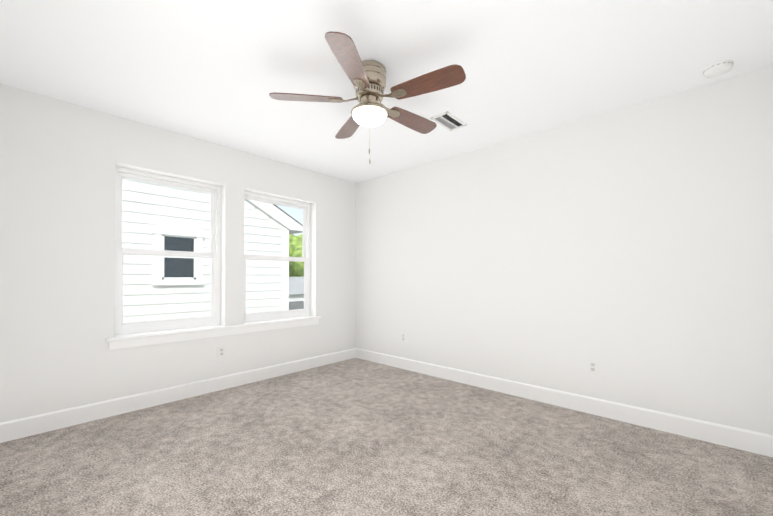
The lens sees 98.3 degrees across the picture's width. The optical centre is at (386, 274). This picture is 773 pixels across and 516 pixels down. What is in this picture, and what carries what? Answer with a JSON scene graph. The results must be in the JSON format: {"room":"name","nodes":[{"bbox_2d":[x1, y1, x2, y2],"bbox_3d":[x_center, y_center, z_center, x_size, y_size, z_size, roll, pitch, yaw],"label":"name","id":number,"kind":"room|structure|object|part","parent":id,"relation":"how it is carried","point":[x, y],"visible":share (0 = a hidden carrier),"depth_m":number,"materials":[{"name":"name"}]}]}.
{"room":"empty bedroom","nodes":[
{"label":"empty bedroom","id":0,"kind":"room"},
{"bbox_2d":[0,83,355,422],"bbox_3d":[-1.856,-0.074,3.261,0.200,2.440,4.020,0,-1,42],"label":"wall","id":1,"kind":"structure","parent":0,"point":[60,160],"depth_m":2.65,"materials":[{"name":"white paint"}]},
{"bbox_2d":[114,166,220,334],"bbox_3d":[-2.033,-0.198,3.149,0.080,1.425,0.871,0,-1,42],"label":"window","id":2,"kind":"structure","parent":1,"relation":"in","point":[217,242],"depth_m":3.10,"materials":[{"name":"white plastic"}]},
{"bbox_3d":[-2.047,-0.526,3.165,0.030,0.708,0.809,0,-1,42],"label":"left window sash","id":3,"kind":"part","parent":2,"relation":"part of","materials":[{"name":"glass"}]},
{"bbox_3d":[-2.047,-0.531,3.165,0.004,0.636,0.747,0,-1,42],"label":"sash glass","id":4,"kind":"part","parent":2,"relation":"part of","materials":[{"name":"clear glass"}]},
{"bbox_3d":[-2.018,0.129,3.133,0.032,0.707,0.809,0,-1,42],"label":"left window sash","id":5,"kind":"part","parent":2,"relation":"part of","materials":[{"name":"glass"}]},
{"bbox_3d":[-2.018,0.125,3.133,0.004,0.612,0.739,0,-1,42],"label":"sash glass","id":6,"kind":"part","parent":2,"relation":"part of","materials":[{"name":"clear glass"}]},
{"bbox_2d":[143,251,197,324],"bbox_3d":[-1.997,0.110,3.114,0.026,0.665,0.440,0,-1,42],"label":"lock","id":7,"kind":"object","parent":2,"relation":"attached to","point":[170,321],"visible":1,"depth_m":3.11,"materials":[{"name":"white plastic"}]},
{"bbox_2d":[0,348,355,442],"bbox_3d":[-1.736,1.079,3.223,0.015,0.133,3.900,0,-1,42],"label":"baseboard","id":8,"kind":"structure","parent":1,"relation":"attached to","point":[33,425],"depth_m":2.87,"materials":[{"name":"white paint"}]},
{"bbox_2d":[106,316,320,341],"bbox_3d":[-1.574,0.530,3.467,0.163,0.025,2.079,0,-1,42],"label":"window sill","id":9,"kind":"structure","parent":1,"relation":"attached to","point":[167,332],"depth_m":3.19,"materials":[{"name":"white paint"}]},
{"bbox_2d":[109,319,318,349],"bbox_3d":[-1.542,0.577,3.438,0.018,0.070,2.039,0,-1,42],"label":"apron","id":10,"kind":"object","parent":1,"relation":"attached to","point":[121,344],"visible":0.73,"depth_m":3.19,"materials":[{"name":"white paint"}]},
{"bbox_2d":[218,345,224,357],"bbox_3d":[-1.644,0.771,3.331,0.009,0.118,0.072,0,-1,42],"label":"electrical outlet","id":11,"kind":"object","parent":1,"relation":"attached to","point":[221,351],"visible":1,"depth_m":3.33,"materials":[{"name":"white plastic"}]},
{"bbox_2d":[244,191,309,321],"bbox_3d":[-1.305,-0.191,3.949,0.080,1.425,0.904,0,-1,42],"label":"window","id":12,"kind":"structure","parent":1,"relation":"in","point":[307,228],"depth_m":4.02,"materials":[{"name":"white plastic"}]},
{"bbox_3d":[-1.319,-0.524,3.964,0.004,0.636,0.780,0,-1,42],"label":"sash glass","id":13,"kind":"part","parent":12,"relation":"part of","materials":[{"name":"clear glass"}]},
{"bbox_3d":[-1.319,-0.519,3.964,0.030,0.708,0.842,0,-1,42],"label":"right window sash","id":14,"kind":"part","parent":12,"relation":"part of","materials":[{"name":"glass"}]},
{"bbox_3d":[-1.290,0.132,3.932,0.004,0.612,0.772,0,-1,42],"label":"sash glass","id":15,"kind":"part","parent":12,"relation":"part of","materials":[{"name":"clear glass"}]},
{"bbox_3d":[-1.290,0.136,3.932,0.032,0.707,0.842,0,-1,42],"label":"right window sash","id":16,"kind":"part","parent":12,"relation":"part of","materials":[{"name":"glass"}]},
{"bbox_2d":[260,256,293,313],"bbox_3d":[-1.269,0.117,3.913,0.026,0.665,0.440,0,-1,42],"label":"lock","id":17,"kind":"object","parent":12,"relation":"attached to","point":[277,312],"visible":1,"depth_m":3.91,"materials":[{"name":"white plastic"}]},
{"bbox_2d":[0,358,772,515],"bbox_3d":[-0.346,1.184,1.955,4.177,0.100,4.140,0,-1,42],"label":"floor","id":18,"kind":"structure","parent":0,"point":[355,437],"depth_m":2.04,"materials":[{"name":"carpet"}]},
{"bbox_2d":[0,0,772,182],"bbox_3d":[-0.346,-1.365,1.977,4.177,0.120,4.140,0,-1,42],"label":"ceiling","id":19,"kind":"structure","parent":0,"point":[215,71],"depth_m":2.05,"materials":[{"name":"white paint"}]},
{"bbox_2d":[269,31,465,163],"bbox_3d":[-0.074,-1.014,2.144,1.181,0.580,1.161,0,-1,42],"label":"fan","id":20,"kind":"object","parent":19,"relation":"hanging from","point":[367,78],"visible":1,"depth_m":2.03,"materials":[{"name":"brown wood"}]},
{"bbox_3d":[-0.499,-1.103,2.088,0.355,0.037,0.383,0,-1,42],"label":"blade","id":21,"kind":"part","parent":20,"relation":"part of","materials":[{"name":"brown wood"}]},
{"bbox_3d":[-0.186,-1.105,1.744,0.302,0.037,0.418,0,-1,42],"label":"blade","id":22,"kind":"part","parent":20,"relation":"part of","materials":[{"name":"brown wood"}]},
{"bbox_3d":[-0.266,-1.099,2.490,0.432,0.037,0.265,0,-1,42],"label":"blade","id":23,"kind":"part","parent":20,"relation":"part of","materials":[{"name":"brown wood"}]},
{"bbox_3d":[-0.108,-1.147,2.130,0.176,0.061,0.176,0,-1,42],"label":"motor","id":24,"kind":"part","parent":20,"relation":"part of","materials":[{"name":"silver metal"}]},
{"bbox_3d":[-0.108,-0.990,2.129,0.218,0.066,0.218,0,-1,42],"label":"lamp shade","id":25,"kind":"part","parent":20,"relation":"part of","materials":[{"name":"white glass"}]},
{"bbox_3d":[0.188,-1.100,2.388,0.156,0.037,0.448,0,-1,42],"label":"blade","id":26,"kind":"part","parent":20,"relation":"part of","materials":[{"name":"brown wood"}]},
{"bbox_3d":[0.236,-1.104,1.939,0.446,0.037,0.199,0,-1,42],"label":"blade","id":27,"kind":"part","parent":20,"relation":"part of","materials":[{"name":"brown wood"}]},
{"bbox_2d":[430,111,466,130],"bbox_3d":[0.529,-1.293,2.830,0.165,0.010,0.315,0,-1,42],"label":"ceiling vent","id":28,"kind":"object","parent":19,"relation":"in","point":[448,121],"visible":1,"depth_m":2.81,"materials":[{"name":"white plastic"}]},
{"bbox_2d":[703,60,733,77],"bbox_3d":[2.085,-1.283,2.103,0.140,0.043,0.140,0,-1,42],"label":"smoke detector","id":29,"kind":"object","parent":19,"relation":"attached to","point":[720,68],"visible":1,"depth_m":2.07,"materials":[{"name":"white plastic"}]},
{"bbox_2d":[356,66,772,434],"bbox_3d":[1.008,-0.073,3.452,4.177,2.440,0.120,0,-1,42],"label":"wall","id":30,"kind":"structure","parent":0,"point":[630,249],"depth_m":2.70,"materials":[{"name":"white paint"}]},
{"bbox_2d":[401,332,405,341],"bbox_3d":[0.208,0.768,4.086,0.072,0.118,0.009,0,-1,42],"label":"electrical outlet","id":31,"kind":"object","parent":30,"relation":"attached to","point":[403,336],"visible":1,"depth_m":4.08,"materials":[{"name":"white plastic"}]},
{"bbox_2d":[356,348,772,456],"bbox_3d":[0.992,1.080,3.365,3.857,0.133,0.015,0,-1,42],"label":"baseboard","id":32,"kind":"structure","parent":30,"relation":"attached to","point":[741,439],"depth_m":2.68,"materials":[{"name":"white paint"}]},
{"bbox_2d":[588,359,597,374],"bbox_3d":[1.690,0.756,2.736,0.072,0.118,0.009,0,-1,42],"label":"electrical outlet","id":33,"kind":"object","parent":30,"relation":"attached to","point":[592,366],"visible":1,"depth_m":2.73,"materials":[{"name":"white plastic"}]},
{"label":"outside","id":34,"kind":"structure","parent":0,"visible":0},
{"bbox_3d":[-8.480,4.636,25.501,120.000,0.200,140.000,0,-1,42],"label":"ground","id":35,"kind":"structure","parent":34,"visible":0},
{"bbox_2d":[122,178,302,322],"bbox_3d":[-9.250,0.143,6.038,8.165,8.453,12.930,0,-1,42],"label":"house","id":36,"kind":"structure","parent":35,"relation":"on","point":[167,230],"depth_m":6.20,"materials":[{"name":"white paint"}]},
{"bbox_3d":[-3.800,-0.325,6.136,0.057,1.030,0.830,0,-1,42],"label":"casing","id":37,"kind":"part","parent":36,"relation":"part of","materials":[{"name":"white"}]},
{"bbox_3d":[-3.807,-0.313,6.142,0.004,0.803,0.560,0,-1,42],"label":"pane","id":38,"kind":"part","parent":36,"relation":"part of","materials":[{"name":"grey glass"}]},
{"bbox_2d":[289,234,302,241],"bbox_3d":[-9.433,0.099,36.735,8.412,9.067,6.218,0,-1,42],"label":"tree","id":39,"kind":"object","parent":35,"relation":"on","point":[293,236],"depth_m":34.46,"materials":[{"name":"green plant"}]},
{"bbox_2d":[289,277,303,301],"bbox_3d":[-7.357,2.355,25.850,5.216,4.368,12.600,0,-1,42],"label":"house","id":40,"kind":"structure","parent":35,"relation":"on","point":[298,289],"depth_m":23.94,"materials":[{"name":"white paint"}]},
{"bbox_2d":[289,301,303,309],"bbox_3d":[-2.296,2.864,15.825,3.206,3.178,11.200,0,-1,42],"label":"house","id":41,"kind":"structure","parent":35,"relation":"on","point":[297,305],"depth_m":15.52,"materials":[{"name":"grey"}]},
{"bbox_2d":[289,238,303,276],"bbox_3d":[-8.437,0.484,32.475,6.965,8.224,5.238,0,-1,42],"label":"tree","id":42,"kind":"object","parent":35,"relation":"on","point":[294,265],"depth_m":30.41,"materials":[{"name":"green plant"}]}
]}

